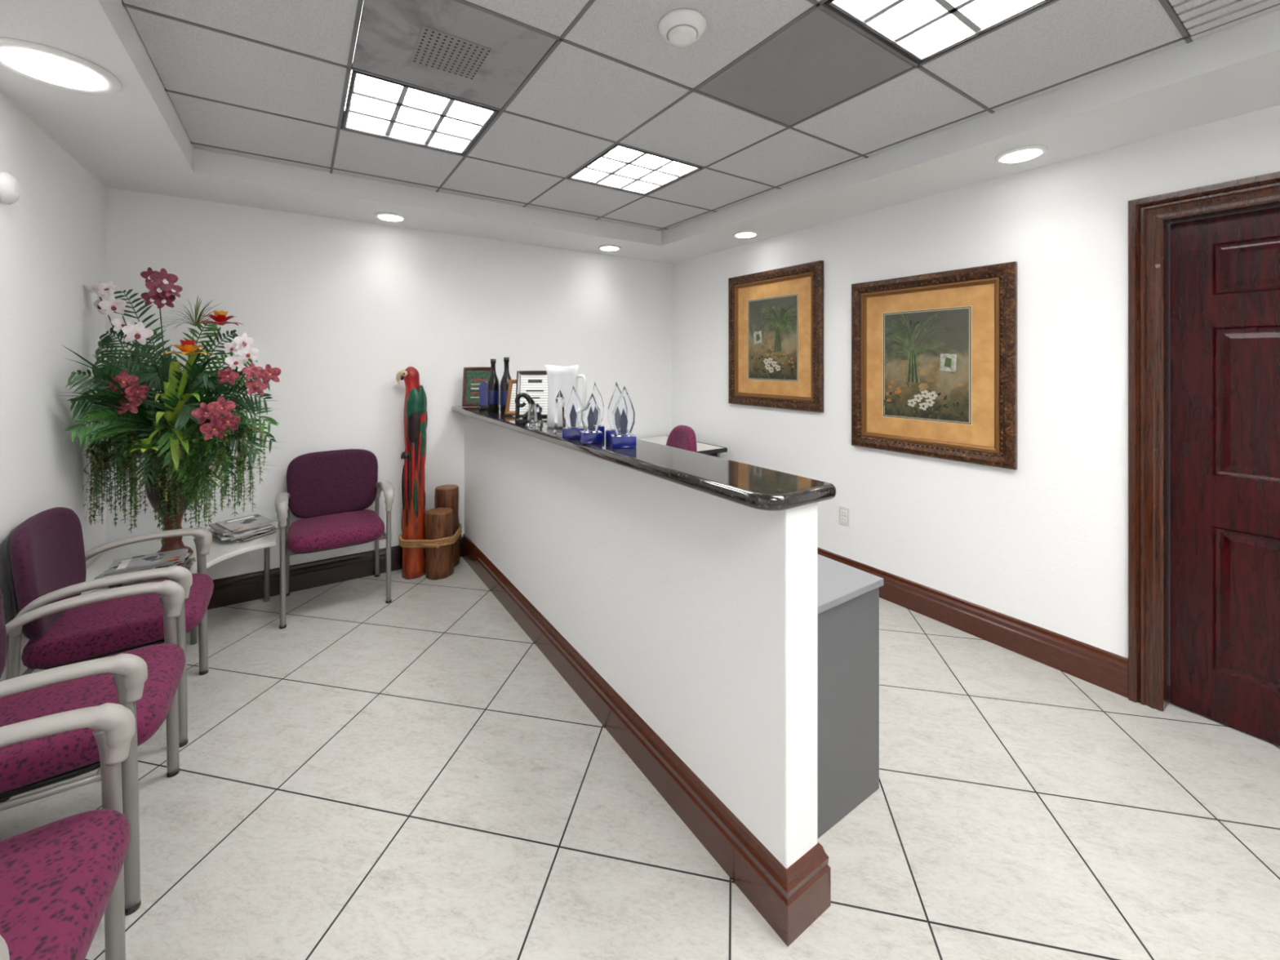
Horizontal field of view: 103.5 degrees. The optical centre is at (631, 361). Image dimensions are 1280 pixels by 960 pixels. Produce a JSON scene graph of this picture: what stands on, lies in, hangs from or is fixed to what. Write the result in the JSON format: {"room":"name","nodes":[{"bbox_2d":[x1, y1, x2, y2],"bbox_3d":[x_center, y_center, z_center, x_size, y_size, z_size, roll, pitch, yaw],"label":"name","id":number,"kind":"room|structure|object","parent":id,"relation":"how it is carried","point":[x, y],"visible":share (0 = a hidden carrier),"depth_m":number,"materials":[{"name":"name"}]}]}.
{"room":"lobby","nodes":[
{"label":"lobby","id":0,"kind":"room"},
{"bbox_2d":[0,92,106,681],"bbox_3d":[-1.213,0.050,0.122,0.150,2.800,6.440,0,0,-33],"label":"wall","id":1,"kind":"structure","parent":0,"point":[53,237],"depth_m":2.06,"materials":[{"name":"white paint"}]},
{"bbox_2d":[0,171,20,204],"bbox_3d":[-2.198,-0.610,1.784,0.035,0.110,0.110,0,0,-33],"label":"dome","id":2,"kind":"object","parent":1,"relation":"attached to","point":[10,190],"visible":1,"depth_m":1.76,"materials":[{"name":"white paint"}]},
{"bbox_2d":[106,187,671,579],"bbox_3d":[-1.267,0.050,3.854,3.870,2.800,0.150,0,0,-33],"label":"wall","id":3,"kind":"structure","parent":0,"point":[341,307],"depth_m":3.43,"materials":[{"name":"white paint"}]},
{"bbox_2d":[207,533,462,609],"bbox_3d":[-1.219,1.369,3.783,3.830,0.162,0.022,0,0,-33],"label":"baseboard","id":4,"kind":"structure","parent":3,"relation":"attached to","point":[227,591],"depth_m":3.22,"materials":[{"name":"brown wood"}]},
{"bbox_2d":[0,556,1279,959],"bbox_3d":[0.507,1.500,1.257,4.270,0.100,6.440,0,0,-33],"label":"floor","id":5,"kind":"structure","parent":0,"point":[364,776],"depth_m":1.60,"materials":[{"name":"tile"}]},
{"bbox_2d":[0,702,135,959],"bbox_3d":[-1.209,1.014,0.796,0.538,0.873,0.602,0,0,-31],"label":"armchair","id":6,"kind":"object","parent":5,"relation":"on","point":[59,879],"visible":1,"depth_m":0.98,"materials":[{"name":"fabric"}]},
{"bbox_2d":[0,580,185,915],"bbox_3d":[-1.648,1.014,1.435,0.538,0.873,0.602,0,0,-33],"label":"armchair","id":7,"kind":"object","parent":5,"relation":"on","point":[144,680],"visible":0.91,"depth_m":1.34,"materials":[{"name":"fabric"}]},
{"bbox_2d":[0,506,213,802],"bbox_3d":[-2.025,1.014,2.006,0.538,0.873,0.602,0,0,-33],"label":"armchair","id":8,"kind":"object","parent":5,"relation":"on","point":[46,557],"visible":0.85,"depth_m":1.87,"materials":[{"name":"fabric"}]},
{"bbox_2d":[80,520,278,644],"bbox_3d":[-2.296,1.219,2.618,0.740,0.462,0.730,0,0,-33],"label":"table","id":9,"kind":"object","parent":5,"relation":"on","point":[220,550],"visible":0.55,"depth_m":2.65,"materials":[{"name":"white laminate"}]},
{"bbox_2d":[94,547,195,587],"bbox_3d":[-2.238,0.958,2.343,0.318,0.059,0.264,0,0,-29],"label":"magazine stack","id":10,"kind":"object","parent":9,"relation":"on","point":[180,557],"visible":0.59,"depth_m":2.33,"materials":[{"name":"white paper"}]},
{"bbox_2d":[61,266,281,555],"bbox_3d":[-2.185,0.264,2.499,0.872,1.449,0.653,0,0,-26],"label":"flower arrangement","id":11,"kind":"object","parent":9,"relation":"on","point":[173,434],"visible":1,"depth_m":2.42,"materials":[{"name":"green plant"}]},
{"bbox_2d":[207,513,279,542],"bbox_3d":[-2.223,0.954,2.870,0.328,0.068,0.278,0,0,28],"label":"magazine stack","id":12,"kind":"object","parent":9,"relation":"on","point":[245,528],"visible":0.95,"depth_m":2.82,"materials":[{"name":"white paper"}]},
{"bbox_2d":[275,448,394,629],"bbox_3d":[-1.799,1.014,3.073,0.602,0.873,0.538,0,0,-33],"label":"armchair","id":13,"kind":"object","parent":5,"relation":"on","point":[331,491],"visible":1,"depth_m":3.11,"materials":[{"name":"fabric"}]},
{"bbox_2d":[395,366,462,580],"bbox_3d":[-1.348,0.743,3.477,0.329,1.414,0.431,0,0,42],"label":"sculpture","id":14,"kind":"object","parent":5,"relation":"on","point":[428,540],"visible":1,"depth_m":3.38,"materials":[{"name":"orange wood"}]},
{"bbox_2d":[666,425,697,452],"bbox_3d":[0.164,0.938,3.264,0.544,1.025,0.640,0,0,-20],"label":"office chair","id":15,"kind":"object","parent":5,"relation":"on","point":[682,437],"visible":0.06,"depth_m":3.29,"materials":[{"name":"fabric"}]},
{"bbox_2d":[637,435,727,457],"bbox_3d":[0.158,1.076,4.172,0.958,0.748,0.809,0,0,-33],"label":"office desk","id":16,"kind":"object","parent":5,"relation":"on","point":[703,448],"visible":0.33,"depth_m":4.15,"materials":[{"name":"white laminate"}]},
{"bbox_2d":[817,554,883,839],"bbox_3d":[0.039,1.093,2.515,0.509,0.715,2.245,0,0,-33],"label":"reception desk","id":17,"kind":"object","parent":5,"relation":"on","point":[848,596],"visible":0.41,"depth_m":1.62,"materials":[{"name":"grey laminate"}]},
{"bbox_2d":[0,0,1279,263],"bbox_3d":[0.465,-1.095,1.229,3.870,0.310,6.140,0,0,-33],"label":"ceiling","id":18,"kind":"structure","parent":0,"point":[134,137],"depth_m":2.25,"materials":[{"name":"white paint"}]},
{"bbox_2d":[0,37,121,94],"bbox_3d":[-1.842,-0.934,1.612,0.300,0.014,0.300,0,0,-33],"label":"recessed light","id":19,"kind":"object","parent":18,"relation":"in","point":[43,64],"visible":1,"depth_m":1.60,"materials":[{"name":"white ceramic"}]},
{"bbox_2d":[373,212,406,222],"bbox_3d":[-1.560,-0.934,3.268,0.190,0.014,0.190,0,0,-33],"label":"recessed light","id":20,"kind":"object","parent":18,"relation":"in","point":[387,216],"visible":1,"depth_m":3.24,"materials":[{"name":"white ceramic"}]},
{"bbox_2d":[342,70,498,155],"bbox_3d":[-0.938,-1.099,2.214,0.544,0.084,0.544,0,0,-33],"label":"ceiling light panel","id":21,"kind":"object","parent":18,"relation":"in","point":[375,106],"depth_m":2.26,"materials":[{"name":"white plastic"}]},
{"bbox_2d":[352,0,556,108],"bbox_3d":[-0.626,-1.064,1.740,0.548,0.018,0.548,0,0,-33],"label":"ceiling air vent","id":22,"kind":"object","parent":18,"relation":"in","point":[452,47],"depth_m":1.70,"materials":[{"name":"grey metal"}]},
{"bbox_2d":[598,244,621,251],"bbox_3d":[-0.179,-0.934,4.158,0.190,0.014,0.190,0,0,-33],"label":"recessed light","id":23,"kind":"object","parent":18,"relation":"in","point":[603,247],"visible":1,"depth_m":4.12,"materials":[{"name":"white ceramic"}]},
{"bbox_2d":[568,143,702,195],"bbox_3d":[0.010,-1.099,2.840,0.544,0.084,0.544,0,0,-33],"label":"ceiling light panel","id":24,"kind":"object","parent":18,"relation":"in","point":[621,167],"depth_m":2.90,"materials":[{"name":"white plastic"}]},
{"bbox_2d":[658,8,706,47],"bbox_3d":[0.161,-1.036,1.589,0.150,0.047,0.150,0,0,-33],"label":"smoke detector","id":25,"kind":"object","parent":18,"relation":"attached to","point":[681,27],"visible":1,"depth_m":1.55,"materials":[{"name":"white plastic"}]},
{"bbox_2d":[122,0,1279,231],"bbox_3d":[0.450,-1.067,1.165,2.906,0.018,5.150,0,0,-33],"label":"grid","id":26,"kind":"object","parent":18,"relation":"attached to","point":[1166,4],"depth_m":1.94,"materials":[{"name":"grey metal"}]},
{"bbox_2d":[732,230,759,238],"bbox_3d":[0.843,-0.934,3.717,0.190,0.014,0.190,0,0,-33],"label":"recessed light","id":27,"kind":"object","parent":18,"relation":"in","point":[745,233],"visible":1,"depth_m":3.69,"materials":[{"name":"white ceramic"}]},
{"bbox_2d":[697,7,913,125],"bbox_3d":[0.636,-1.066,1.891,0.548,0.014,0.548,0,0,-33],"label":"tile","id":28,"kind":"object","parent":18,"relation":"attached to","point":[819,62],"depth_m":1.84,"materials":[{"name":"grey tile"}]},
{"bbox_2d":[824,0,1053,64],"bbox_3d":[1.105,-1.099,1.180,0.544,0.084,1.112,0,0,-33],"label":"ceiling light panel","id":29,"kind":"object","parent":18,"relation":"in","point":[922,30],"depth_m":1.61,"materials":[{"name":"white plastic"}]},
{"bbox_2d":[995,144,1048,164],"bbox_3d":[1.764,-0.934,2.284,0.190,0.014,0.190,0,0,-33],"label":"recessed light","id":30,"kind":"object","parent":18,"relation":"in","point":[1028,153],"visible":1,"depth_m":2.26,"materials":[{"name":"white ceramic"}]},
{"bbox_2d":[1168,0,1279,35],"bbox_3d":[1.736,-1.069,1.257,0.551,0.024,0.548,0,0,-33],"label":"ceiling vent","id":31,"kind":"object","parent":18,"relation":"in","point":[1197,16],"visible":1,"depth_m":1.52,"materials":[{"name":"white metal"}]},
{"bbox_2d":[464,415,817,869],"bbox_3d":[-0.376,0.910,2.562,0.128,1.080,2.989,0,0,-33],"label":"wall","id":32,"kind":"structure","parent":0,"point":[698,609],"depth_m":1.64,"materials":[{"name":"white paint"}]},
{"bbox_2d":[451,405,836,511],"bbox_3d":[-0.383,0.350,2.539,0.278,0.040,3.017,0,0,-33],"label":"countertop","id":33,"kind":"structure","parent":32,"relation":"on","point":[753,486],"depth_m":1.53,"materials":[{"name":"black stone"}]},
{"bbox_2d":[462,367,490,406],"bbox_3d":[-1.115,0.184,3.681,0.215,0.284,0.092,0,0,-2],"label":"plaque","id":34,"kind":"object","parent":33,"relation":"on","point":[473,377],"visible":0.69,"depth_m":3.67,"materials":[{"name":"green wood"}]},
{"bbox_2d":[479,380,487,410],"bbox_3d":[-0.996,0.230,3.416,0.066,0.200,0.040,0,0,-5],"label":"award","id":35,"kind":"object","parent":33,"relation":"on","point":[482,386],"visible":0.62,"depth_m":3.40,"materials":[{"name":"blue glass"}]},
{"bbox_2d":[486,359,499,412],"bbox_3d":[-0.906,0.157,3.308,0.084,0.346,0.084,0,0,-33],"label":"wine bottle","id":36,"kind":"object","parent":33,"relation":"on","point":[493,384],"visible":0.98,"depth_m":3.28,"materials":[{"name":"black glass"}]},
{"bbox_2d":[499,357,511,413],"bbox_3d":[-0.805,0.152,3.255,0.084,0.356,0.084,0,0,-33],"label":"wine bottle","id":37,"kind":"object","parent":33,"relation":"on","point":[506,377],"visible":0.74,"depth_m":3.22,"materials":[{"name":"black glass"}]},
{"bbox_2d":[504,379,516,415],"bbox_3d":[-0.650,0.219,3.067,0.210,0.214,0.104,0,0,10],"label":"framed certificate","id":38,"kind":"object","parent":33,"relation":"on","point":[510,402],"visible":0.16,"depth_m":3.06,"materials":[{"name":"brown"}]},
{"bbox_2d":[515,392,532,424],"bbox_3d":[-0.562,0.248,2.655,0.102,0.164,0.070,0,0,-5],"label":"trophy","id":39,"kind":"object","parent":33,"relation":"on","point":[523,420],"visible":0.73,"depth_m":2.64,"materials":[{"name":"black metal"}]},
{"bbox_2d":[515,370,548,418],"bbox_3d":[-0.550,0.190,2.884,0.210,0.272,0.098,0,0,-2],"label":"framed certificate","id":40,"kind":"object","parent":33,"relation":"on","point":[532,383],"visible":0.59,"depth_m":2.87,"materials":[{"name":"black"}]},
{"bbox_2d":[525,399,538,427],"bbox_3d":[-0.499,0.260,2.546,0.048,0.140,0.048,0,0,34],"label":"obelisk","id":41,"kind":"object","parent":33,"relation":"on","point":[532,422],"visible":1,"depth_m":2.53,"materials":[{"name":"clear glass"}]},
{"bbox_2d":[536,403,542,424],"bbox_3d":[-0.495,0.275,2.657,0.044,0.110,0.044,0,0,34],"label":"obelisk","id":42,"kind":"object","parent":33,"relation":"on","point":[540,420],"visible":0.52,"depth_m":2.65,"materials":[{"name":"clear glass"}]},
{"bbox_2d":[552,390,565,434],"bbox_3d":[-0.327,0.230,2.312,0.050,0.200,0.050,0,0,34],"label":"obelisk","id":43,"kind":"object","parent":33,"relation":"on","point":[559,420],"visible":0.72,"depth_m":2.30,"materials":[{"name":"clear glass"}]},
{"bbox_2d":[545,364,586,428],"bbox_3d":[-0.334,0.174,2.543,0.192,0.311,0.164,0,0,-18],"label":"pitcher","id":44,"kind":"object","parent":33,"relation":"on","point":[563,379],"visible":0.64,"depth_m":2.48,"materials":[{"name":"white ceramic"}]},
{"bbox_2d":[562,386,584,439],"bbox_3d":[-0.249,0.217,2.166,0.088,0.225,0.064,0,0,1],"label":"crystal award","id":45,"kind":"object","parent":33,"relation":"on","point":[573,407],"visible":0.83,"depth_m":2.15,"materials":[{"name":"clear glass"}]},
{"bbox_2d":[579,393,602,444],"bbox_3d":[-0.165,0.230,2.048,0.082,0.200,0.064,0,0,-16],"label":"crystal award","id":46,"kind":"object","parent":33,"relation":"on","point":[590,415],"visible":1,"depth_m":2.03,"materials":[{"name":"clear glass"}]},
{"bbox_2d":[591,382,604,436],"bbox_3d":[-0.158,0.210,2.238,0.077,0.240,0.064,0,0,-5],"label":"crystal award","id":47,"kind":"object","parent":33,"relation":"on","point":[597,397],"visible":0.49,"depth_m":2.23,"materials":[{"name":"clear glass"}]},
{"bbox_2d":[605,382,621,441],"bbox_3d":[-0.059,0.207,2.105,0.088,0.245,0.064,0,0,7],"label":"crystal award","id":48,"kind":"object","parent":33,"relation":"on","point":[616,394],"visible":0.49,"depth_m":2.09,"materials":[{"name":"clear glass"}]},
{"bbox_2d":[610,386,636,448],"bbox_3d":[-0.031,0.212,1.944,0.094,0.235,0.064,0,0,-8],"label":"crystal award","id":49,"kind":"object","parent":33,"relation":"on","point":[623,414],"visible":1,"depth_m":1.93,"materials":[{"name":"clear glass"}]},
{"bbox_2d":[462,533,831,946],"bbox_3d":[-0.370,1.369,2.553,0.172,0.162,3.011,0,0,-33],"label":"baseboard","id":50,"kind":"structure","parent":32,"relation":"attached to","point":[790,900],"depth_m":1.57,"materials":[{"name":"brown wood"}]},
{"bbox_2d":[671,104,1279,658],"bbox_3d":[2.164,0.050,2.350,0.200,2.800,6.440,0,0,-33],"label":"wall","id":51,"kind":"structure","parent":0,"point":[1043,542],"depth_m":2.53,"materials":[{"name":"white paint"}]},
{"bbox_2d":[728,260,823,412],"bbox_3d":[1.056,-0.170,3.811,0.036,1.036,0.890,0,0,-33],"label":"framed painting","id":52,"kind":"object","parent":51,"relation":"attached to","point":[775,317],"visible":1,"depth_m":3.76,"materials":[{"name":"brown wood"}]},
{"bbox_2d":[839,506,848,525],"bbox_3d":[1.399,1.018,3.319,0.010,0.115,0.070,0,0,-33],"label":"wall outlet","id":53,"kind":"object","parent":51,"relation":"attached to","point":[843,511],"visible":1,"depth_m":3.31,"materials":[{"name":"white plastic"}]},
{"bbox_2d":[851,261,1017,470],"bbox_3d":[1.669,0.022,2.882,0.036,1.036,0.890,0,0,-33],"label":"framed painting","id":54,"kind":"object","parent":51,"relation":"attached to","point":[934,355],"visible":1,"depth_m":2.81,"materials":[{"name":"brown wood"}]},
{"bbox_2d":[817,546,1128,697],"bbox_3d":[2.071,1.369,2.289,0.022,0.162,6.140,0,0,-33],"label":"baseboard","id":55,"kind":"structure","parent":51,"relation":"attached to","point":[1099,667],"depth_m":2.54,"materials":[{"name":"brown wood"}]},
{"bbox_2d":[1128,171,1279,711],"bbox_3d":[2.463,0.381,1.774,0.134,2.139,1.018,0,0,-33],"label":"door frame","id":56,"kind":"structure","parent":51,"relation":"in","point":[1149,218],"depth_m":2.12,"materials":[{"name":"brown wood"}]},
{"bbox_2d":[1169,206,1279,745],"bbox_3d":[2.479,0.430,1.785,0.116,2.020,0.800,0,0,-33],"label":"door","id":57,"kind":"structure","parent":51,"relation":"in","point":[1224,270],"depth_m":2.00,"materials":[{"name":"brown wood"}]}
]}

